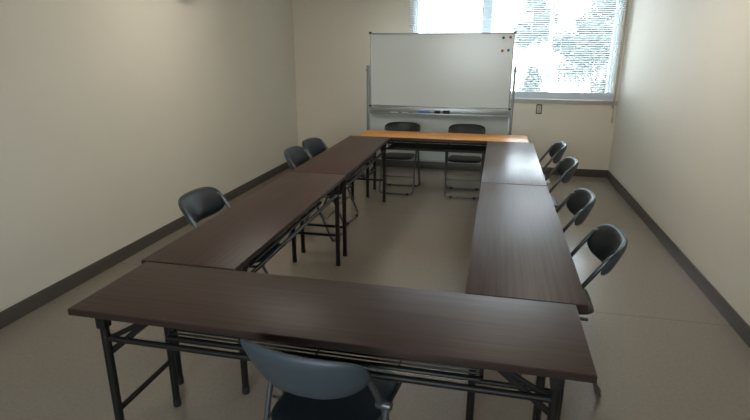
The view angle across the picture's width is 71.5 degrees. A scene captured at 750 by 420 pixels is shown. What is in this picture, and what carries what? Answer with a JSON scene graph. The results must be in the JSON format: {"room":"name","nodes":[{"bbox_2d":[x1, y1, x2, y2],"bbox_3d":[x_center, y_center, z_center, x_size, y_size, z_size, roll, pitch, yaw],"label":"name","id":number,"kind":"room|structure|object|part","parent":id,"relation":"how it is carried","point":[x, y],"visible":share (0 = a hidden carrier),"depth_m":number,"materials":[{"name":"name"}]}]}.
{"room":"meeting room","nodes":[
{"label":"meeting room","id":0,"kind":"room"},
{"bbox_2d":[0,0,297,311],"bbox_3d":[-2.172,-0.708,3.291,0.140,2.600,9.044,4,18,12],"label":"wall","id":1,"kind":"structure","parent":0,"point":[112,112],"depth_m":4.00,"materials":[{"name":"paint"}]},
{"bbox_2d":[0,162,289,328],"bbox_3d":[-2.101,0.491,3.643,0.012,0.100,8.764,4,18,12],"label":"baseboard","id":2,"kind":"structure","parent":1,"relation":"attached to","point":[35,301],"depth_m":3.88,"materials":[{"name":"grey plastic"}]},
{"bbox_2d":[0,165,749,419],"bbox_3d":[-0.017,0.742,3.222,4.568,0.120,9.044,4,18,12],"label":"floor","id":3,"kind":"structure","parent":0,"point":[659,348],"depth_m":3.04,"materials":[{"name":"plastic"}]},
{"bbox_2d":[178,187,280,273],"bbox_3d":[-0.869,0.278,3.196,0.532,0.778,0.465,4,18,12],"label":"folding chair","id":4,"kind":"object","parent":3,"relation":"on","point":[198,204],"visible":0.48,"depth_m":3.18,"materials":[{"name":"black plastic"}]},
{"bbox_3d":[-0.816,0.248,3.174,0.416,0.041,0.372,4,18,12],"label":"seat","id":5,"kind":"part","parent":4,"relation":"part of","materials":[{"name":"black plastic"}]},
{"bbox_2d":[141,172,345,394],"bbox_3d":[-0.629,0.313,3.216,0.452,0.700,1.800,4,18,12],"label":"folding table","id":6,"kind":"object","parent":3,"relation":"on","point":[235,236],"visible":0.89,"depth_m":2.79,"materials":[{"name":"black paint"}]},
{"bbox_3d":[-0.974,0.540,2.508,0.032,0.638,0.033,4,18,12],"label":"leg","id":7,"kind":"part","parent":6,"relation":"part of","materials":[{"name":"black paint"}]},
{"bbox_3d":[-0.627,0.563,2.435,0.032,0.638,0.033,4,18,12],"label":"leg","id":8,"kind":"part","parent":6,"relation":"part of","materials":[{"name":"black paint"}]},
{"bbox_2d":[249,201,321,266],"bbox_3d":[-0.628,0.060,3.138,0.283,0.108,1.165,4,18,12],"label":"wire shelf","id":9,"kind":"object","parent":6,"relation":"attached to","point":[319,203],"depth_m":2.98,"materials":[{"name":"black metal"}]},
{"bbox_3d":[-0.632,0.080,4.001,0.032,0.638,0.033,4,18,12],"label":"leg","id":10,"kind":"part","parent":6,"relation":"part of","materials":[{"name":"black paint"}]},
{"bbox_3d":[-0.284,0.104,3.929,0.032,0.638,0.033,4,18,12],"label":"leg","id":11,"kind":"part","parent":6,"relation":"part of","materials":[{"name":"black paint"}]},
{"bbox_2d":[284,146,351,241],"bbox_3d":[-0.506,-0.150,4.587,0.532,0.778,0.465,4,18,12],"label":"folding chair","id":12,"kind":"object","parent":3,"relation":"on","point":[295,156],"visible":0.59,"depth_m":4.56,"materials":[{"name":"black plastic"}]},
{"bbox_3d":[-0.453,-0.180,4.565,0.416,0.041,0.372,4,18,12],"label":"seat","id":13,"kind":"part","parent":12,"relation":"part of","materials":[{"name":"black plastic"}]},
{"bbox_2d":[240,339,402,419],"bbox_3d":[-0.156,0.708,1.806,0.465,0.778,0.532,7,18,20],"label":"folding chair","id":14,"kind":"object","parent":3,"relation":"on","point":[312,389],"visible":0.96,"depth_m":1.55,"materials":[{"name":"grey plastic"}]},
{"bbox_3d":[-0.311,0.648,1.937,0.044,0.028,0.380,7,18,20],"label":"seat rail","id":15,"kind":"part","parent":14,"relation":"part of","materials":[{"name":"grey metal"}]},
{"bbox_3d":[-0.198,0.869,1.743,0.453,0.500,0.208,7,18,20],"label":"frame","id":16,"kind":"part","parent":14,"relation":"part of","materials":[{"name":"grey metal"}]},
{"bbox_3d":[-0.136,0.659,1.843,0.372,0.041,0.416,7,18,20],"label":"seat","id":17,"kind":"part","parent":14,"relation":"part of","materials":[{"name":"black plastic"}]},
{"bbox_3d":[0.055,0.691,1.800,0.044,0.028,0.380,7,18,20],"label":"seat rail","id":18,"kind":"part","parent":14,"relation":"part of","materials":[{"name":"grey metal"}]},
{"bbox_2d":[68,262,597,419],"bbox_3d":[-0.186,0.687,2.006,1.800,0.700,0.451,4,18,12],"label":"folding table","id":19,"kind":"object","parent":3,"relation":"on","point":[509,337],"visible":0.99,"depth_m":1.84,"materials":[{"name":"brown wood"}]},
{"bbox_3d":[-1.006,0.692,2.012,0.033,0.638,0.032,4,18,12],"label":"leg","id":20,"kind":"part","parent":19,"relation":"part of","materials":[{"name":"black paint"}]},
{"bbox_3d":[-0.926,0.590,2.344,0.033,0.638,0.032,4,18,12],"label":"leg","id":21,"kind":"part","parent":19,"relation":"part of","materials":[{"name":"black paint"}]},
{"bbox_2d":[166,328,483,381],"bbox_3d":[-0.185,0.434,1.927,1.165,0.108,0.283,4,18,12],"label":"wire shelf","id":22,"kind":"object","parent":19,"relation":"attached to","point":[169,336],"depth_m":1.81,"materials":[{"name":"black metal"}]},
{"bbox_3d":[0.633,0.699,2.004,0.033,0.638,0.032,4,18,12],"label":"leg","id":23,"kind":"part","parent":19,"relation":"part of","materials":[{"name":"black paint"}]},
{"bbox_3d":[0.554,0.801,1.673,0.033,0.638,0.032,4,18,12],"label":"leg","id":24,"kind":"part","parent":19,"relation":"part of","materials":[{"name":"black paint"}]},
{"bbox_2d":[302,137,364,224],"bbox_3d":[-0.411,-0.284,5.022,0.532,0.778,0.465,6,18,17],"label":"folding chair","id":25,"kind":"object","parent":3,"relation":"on","point":[314,146],"visible":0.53,"depth_m":5.06,"materials":[{"name":"black plastic"}]},
{"bbox_3d":[-0.360,-0.313,4.995,0.416,0.041,0.372,6,18,17],"label":"seat","id":26,"kind":"part","parent":25,"relation":"part of","materials":[{"name":"black plastic"}]},
{"bbox_2d":[290,136,390,256],"bbox_3d":[-0.245,-0.205,4.900,0.452,0.700,1.800,4,18,12],"label":"folding table","id":27,"kind":"object","parent":3,"relation":"on","point":[351,153],"visible":0.77,"depth_m":4.53,"materials":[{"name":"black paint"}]},
{"bbox_3d":[-0.590,0.022,4.192,0.032,0.638,0.033,4,18,12],"label":"leg","id":28,"kind":"part","parent":27,"relation":"part of","materials":[{"name":"black paint"}]},
{"bbox_3d":[-0.242,0.045,4.120,0.032,0.638,0.033,4,18,12],"label":"leg","id":29,"kind":"part","parent":27,"relation":"part of","materials":[{"name":"black paint"}]},
{"bbox_3d":[-0.248,-0.438,5.686,0.032,0.638,0.033,4,18,12],"label":"leg","id":30,"kind":"part","parent":27,"relation":"part of","materials":[{"name":"black paint"}]},
{"bbox_2d":[348,153,375,179],"bbox_3d":[-0.244,-0.458,4.822,0.283,0.108,1.165,4,18,12],"label":"wire shelf","id":31,"kind":"object","parent":27,"relation":"attached to","point":[374,154],"depth_m":4.76,"materials":[{"name":"black metal"}]},
{"bbox_3d":[0.100,-0.415,5.614,0.032,0.638,0.033,4,18,12],"label":"leg","id":32,"kind":"part","parent":27,"relation":"part of","materials":[{"name":"black paint"}]},
{"bbox_2d":[379,122,419,195],"bbox_3d":[0.284,-0.603,6.063,0.465,0.778,0.532,4,18,12],"label":"folding chair","id":33,"kind":"object","parent":3,"relation":"on","point":[392,126],"visible":0.69,"depth_m":6.08,"materials":[{"name":"black plastic"}]},
{"bbox_3d":[0.272,-0.621,6.002,0.372,0.041,0.416,4,18,12],"label":"seat","id":34,"kind":"part","parent":33,"relation":"part of","materials":[{"name":"black plastic"}]},
{"bbox_3d":[0.309,-0.506,6.210,0.453,0.500,0.208,4,18,12],"label":"frame","id":35,"kind":"part","parent":33,"relation":"part of","materials":[{"name":"grey metal"}]},
{"bbox_2d":[362,31,516,177],"bbox_3d":[0.782,-1.264,6.469,1.836,1.804,0.540,4,18,12],"label":"whiteboard","id":36,"kind":"object","parent":3,"relation":"on","point":[438,71],"visible":0.66,"depth_m":6.35,"materials":[{"name":"white ceramic"}]},
{"bbox_3d":[-0.088,-1.169,6.706,0.032,1.340,0.040,4,18,12],"label":"post","id":37,"kind":"part","parent":36,"relation":"part of","materials":[{"name":"grey metal"}]},
{"bbox_2d":[368,106,509,116],"bbox_3d":[0.769,-1.212,6.424,1.744,0.077,0.096,4,18,12],"label":"tray","id":38,"kind":"object","parent":36,"relation":"on","point":[474,111],"depth_m":6.43,"materials":[{"name":"silver metal"}]},
{"bbox_3d":[0.781,-0.914,6.577,1.724,0.583,0.020,4,18,12],"label":"panel","id":39,"kind":"part","parent":36,"relation":"part of","materials":[{"name":"grey ceramic"}]},
{"bbox_3d":[0.781,-0.908,6.579,1.752,0.595,0.028,4,18,12],"label":"panel frame","id":40,"kind":"part","parent":36,"relation":"part of","materials":[{"name":"silver metal"}]},
{"bbox_3d":[0.783,-1.694,6.337,1.724,0.880,0.040,4,18,12],"label":"board frame","id":41,"kind":"part","parent":36,"relation":"part of","materials":[{"name":"silver metal"}]},
{"bbox_3d":[1.651,-1.048,6.328,0.032,1.340,0.040,4,18,12],"label":"post","id":42,"kind":"part","parent":36,"relation":"part of","materials":[{"name":"grey metal"}]},
{"bbox_2d":[358,130,528,196],"bbox_3d":[0.738,-0.478,5.794,1.800,0.700,0.451,4,18,12],"label":"folding table","id":43,"kind":"object","parent":3,"relation":"on","point":[421,141],"visible":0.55,"depth_m":5.65,"materials":[{"name":"orange wood"}]},
{"bbox_3d":[-0.082,-0.473,5.801,0.033,0.638,0.032,4,18,12],"label":"leg","id":44,"kind":"part","parent":43,"relation":"part of","materials":[{"name":"black paint"}]},
{"bbox_3d":[-0.003,-0.575,6.132,0.033,0.638,0.032,4,18,12],"label":"leg","id":45,"kind":"part","parent":43,"relation":"part of","materials":[{"name":"black paint"}]},
{"bbox_2d":[388,141,486,151],"bbox_3d":[0.738,-0.731,5.716,1.165,0.108,0.283,4,18,12],"label":"wire shelf","id":46,"kind":"object","parent":43,"relation":"attached to","point":[393,144],"depth_m":5.76,"materials":[{"name":"black metal"}]},
{"bbox_3d":[0.701,-0.723,5.547,1.120,0.030,0.020,4,18,12],"label":"apron rail","id":47,"kind":"part","parent":43,"relation":"part of","materials":[{"name":"black paint"}]},
{"bbox_2d":[444,124,485,199],"bbox_3d":[1.019,-0.553,5.908,0.465,0.778,0.532,4,17,11],"label":"folding chair","id":48,"kind":"object","parent":3,"relation":"on","point":[455,128],"visible":0.7,"depth_m":5.92,"materials":[{"name":"black plastic"}]},
{"bbox_3d":[1.007,-0.572,5.847,0.372,0.041,0.416,4,17,11],"label":"seat","id":49,"kind":"part","parent":48,"relation":"part of","materials":[{"name":"black leather"}]},
{"bbox_3d":[1.042,-0.457,6.056,0.453,0.500,0.208,4,17,11],"label":"frame","id":50,"kind":"part","parent":48,"relation":"part of","materials":[{"name":"grey metal"}]},
{"bbox_2d":[481,141,546,185],"bbox_3d":[1.175,-0.105,4.587,0.451,0.700,1.800,4,18,12],"label":"folding table","id":51,"kind":"object","parent":3,"relation":"on","point":[517,163],"visible":0.52,"depth_m":4.23,"materials":[{"name":"brown wood"}]},
{"bbox_2d":[465,183,588,419],"bbox_3d":[0.768,0.412,2.906,0.452,0.700,1.800,4,18,12],"label":"folding table","id":52,"kind":"object","parent":3,"relation":"on","point":[520,249],"visible":0.84,"depth_m":2.40,"materials":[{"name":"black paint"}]},
{"bbox_3d":[0.415,0.638,2.201,0.032,0.638,0.033,4,18,12],"label":"leg","id":53,"kind":"part","parent":52,"relation":"part of","materials":[{"name":"black paint"}]},
{"bbox_3d":[0.762,0.662,2.125,0.032,0.638,0.033,4,18,12],"label":"leg","id":54,"kind":"part","parent":52,"relation":"part of","materials":[{"name":"black paint"}]},
{"bbox_2d":[539,141,566,184],"bbox_3d":[1.502,-0.258,4.953,0.532,0.778,0.465,4,18,12],"label":"folding chair","id":55,"kind":"object","parent":3,"relation":"on","point":[556,151],"visible":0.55,"depth_m":4.80,"materials":[{"name":"black plastic"}]},
{"bbox_3d":[1.527,-0.247,4.951,0.462,0.752,0.413,4,18,12],"label":"frame","id":56,"kind":"part","parent":55,"relation":"part of","materials":[{"name":"grey metal"}]},
{"bbox_2d":[545,156,578,207],"bbox_3d":[1.335,-0.043,4.255,0.532,0.778,0.465,4,18,12],"label":"folding chair","id":57,"kind":"object","parent":3,"relation":"on","point":[567,166],"visible":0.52,"depth_m":4.14,"materials":[{"name":"black plastic"}]},
{"bbox_3d":[1.282,-0.081,4.256,0.416,0.041,0.372,4,18,12],"label":"seat","id":58,"kind":"part","parent":57,"relation":"part of","materials":[{"name":"black plastic"}]},
{"bbox_3d":[1.360,-0.032,4.253,0.462,0.752,0.413,4,18,12],"label":"frame","id":59,"kind":"part","parent":57,"relation":"part of","materials":[{"name":"grey metal"}]},
{"bbox_2d":[517,223,627,396],"bbox_3d":[0.916,0.463,2.611,0.532,0.778,0.465,4,18,12],"label":"folding chair","id":60,"kind":"object","parent":3,"relation":"on","point":[607,242],"visible":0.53,"depth_m":2.49,"materials":[{"name":"black plastic"}]},
{"bbox_3d":[0.864,0.425,2.612,0.416,0.041,0.372,4,18,12],"label":"seat","id":61,"kind":"part","parent":60,"relation":"part of","materials":[{"name":"black plastic"}]},
{"bbox_3d":[1.028,0.600,2.627,0.208,0.500,0.453,4,18,12],"label":"frame","id":62,"kind":"part","parent":60,"relation":"part of","materials":[{"name":"grey metal"}]},
{"bbox_2d":[556,188,595,232],"bbox_3d":[1.057,0.255,3.286,0.532,0.778,0.465,4,18,12],"label":"folding chair","id":63,"kind":"object","parent":3,"relation":"on","point":[581,201],"visible":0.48,"depth_m":3.18,"materials":[{"name":"black plastic"}]},
{"bbox_3d":[1.082,0.266,3.284,0.462,0.752,0.413,4,18,12],"label":"frame","id":64,"kind":"part","parent":63,"relation":"part of","materials":[{"name":"grey metal"}]},
{"bbox_2d":[292,0,631,169],"bbox_3d":[0.978,-1.834,6.970,4.288,2.600,0.140,4,18,12],"label":"wall","id":65,"kind":"structure","parent":0,"point":[332,37],"depth_m":7.04,"materials":[{"name":"beige paint"}]},
{"bbox_2d":[414,0,486,32],"bbox_3d":[0.972,-2.204,6.863,0.925,1.390,0.090,4,18,12],"label":"window","id":66,"kind":"structure","parent":65,"relation":"in","point":[484,2],"depth_m":6.78,"materials":[{"name":"white metal"}]},
{"bbox_2d":[309,159,606,177],"bbox_3d":[0.958,-0.618,7.267,4.264,0.100,0.012,4,18,12],"label":"baseboard","id":67,"kind":"structure","parent":65,"relation":"attached to","point":[390,163],"depth_m":7.22,"materials":[{"name":"grey plastic"}]},
{"bbox_2d":[485,0,488,31],"bbox_3d":[1.436,-2.169,6.755,0.030,1.390,0.125,4,18,12],"label":"trim","id":68,"kind":"structure","parent":65,"relation":"attached to","point":[487,11],"depth_m":6.60,"materials":[{"name":"white metal"}]},
{"bbox_2d":[536,104,541,113],"bbox_3d":[2.134,-1.313,6.773,0.072,0.124,0.010,4,18,12],"label":"wall socket","id":69,"kind":"object","parent":65,"relation":"attached to","point":[538,106],"visible":1,"depth_m":6.77,"materials":[{"name":"grey plastic"}]},
{"bbox_2d":[487,0,622,92],"bbox_3d":[2.220,-2.117,6.591,1.575,1.390,0.090,4,18,12],"label":"window","id":70,"kind":"structure","parent":65,"relation":"in","point":[617,18],"depth_m":6.53,"materials":[{"name":"white metal"}]},
{"bbox_2d":[409,0,628,122],"bbox_3d":[1.720,-2.012,6.604,2.630,1.720,0.060,4,18,12],"label":"blind","id":71,"kind":"object","parent":70,"relation":"attached to","point":[557,95],"visible":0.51,"depth_m":6.51,"materials":[{"name":"white"}]},
{"bbox_3d":[2.308,-2.094,6.449,0.002,1.390,0.029,4,18,12],"label":"ladder cord","id":72,"kind":"part","parent":71,"relation":"part of","materials":[{"name":"white fabric"}]},
{"bbox_3d":[1.706,-1.464,6.786,2.600,0.017,0.026,4,18,12],"label":"rail","id":73,"kind":"part","parent":71,"relation":"part of","materials":[{"name":"white metal"}]},
{"bbox_3d":[2.873,-2.054,6.326,0.002,1.390,0.029,4,18,12],"label":"ladder cord","id":74,"kind":"part","parent":71,"relation":"part of","materials":[{"name":"white fabric"}]},
{"bbox_3d":[2.983,-1.934,6.308,0.028,1.630,0.012,4,18,12],"label":"pull cord","id":75,"kind":"part","parent":71,"relation":"part of","materials":[{"name":"white fabric"}]},
{"bbox_3d":[1.855,-2.139,6.659,0.788,1.346,0.026,4,18,12],"label":"sash","id":76,"kind":"part","parent":70,"relation":"part of","materials":[{"name":"white metal"}]},
{"bbox_3d":[2.587,-2.098,6.531,0.788,1.346,0.026,4,18,12],"label":"sash","id":77,"kind":"part","parent":70,"relation":"part of","materials":[{"name":"white metal"}]},
{"bbox_2d":[510,99,617,105],"bbox_3d":[1.752,-1.435,6.832,2.664,0.058,0.056,4,18,12],"label":"trim","id":78,"kind":"structure","parent":65,"relation":"attached to","point":[530,101],"depth_m":6.66,"materials":[{"name":"beige metal"}]},
{"bbox_2d":[608,0,749,325],"bbox_3d":[2.145,-0.408,2.352,0.140,2.600,9.044,4,18,12],"label":"wall","id":79,"kind":"structure","parent":0,"point":[680,148],"depth_m":3.98,"materials":[{"name":"paint"}]},
{"bbox_2d":[606,170,749,347],"bbox_3d":[2.068,0.781,2.736,0.012,0.100,8.764,4,18,12],"label":"baseboard","id":80,"kind":"structure","parent":79,"relation":"attached to","point":[727,311],"depth_m":3.80,"materials":[{"name":"grey plastic"}]},
{"label":"outside","id":81,"kind":"structure","parent":0,"visible":0},
{"bbox_2d":[511,87,593,92],"bbox_3d":[-0.009,2.603,7.676,120.000,0.300,130.000,4,18,12],"label":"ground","id":82,"kind":"structure","parent":81,"point":[516,88],"depth_m":63.51,"materials":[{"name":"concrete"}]},
{"bbox_2d":[518,65,543,91],"bbox_3d":[3.460,-1.158,12.132,0.634,4.280,0.667,4,18,12],"label":"leafy tree","id":83,"kind":"object","parent":82,"relation":"on","point":[529,83],"visible":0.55,"depth_m":11.52,"materials":[{"name":"grey plant"}]},
{"bbox_2d":[511,0,559,86],"bbox_3d":[3.737,-2.210,12.850,1.136,5.869,0.770,4,18,12],"label":"leafy tree","id":84,"kind":"object","parent":82,"relation":"on","point":[539,2],"visible":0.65,"depth_m":12.11,"materials":[{"name":"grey plant"}]},
{"bbox_2d":[552,0,617,92],"bbox_3d":[5.290,-2.529,12.864,2.242,6.482,1.337,4,18,12],"label":"leafy tree","id":85,"kind":"object","parent":82,"relation":"on","point":[602,36],"visible":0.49,"depth_m":12.39,"materials":[{"name":"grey plant"}]}
]}

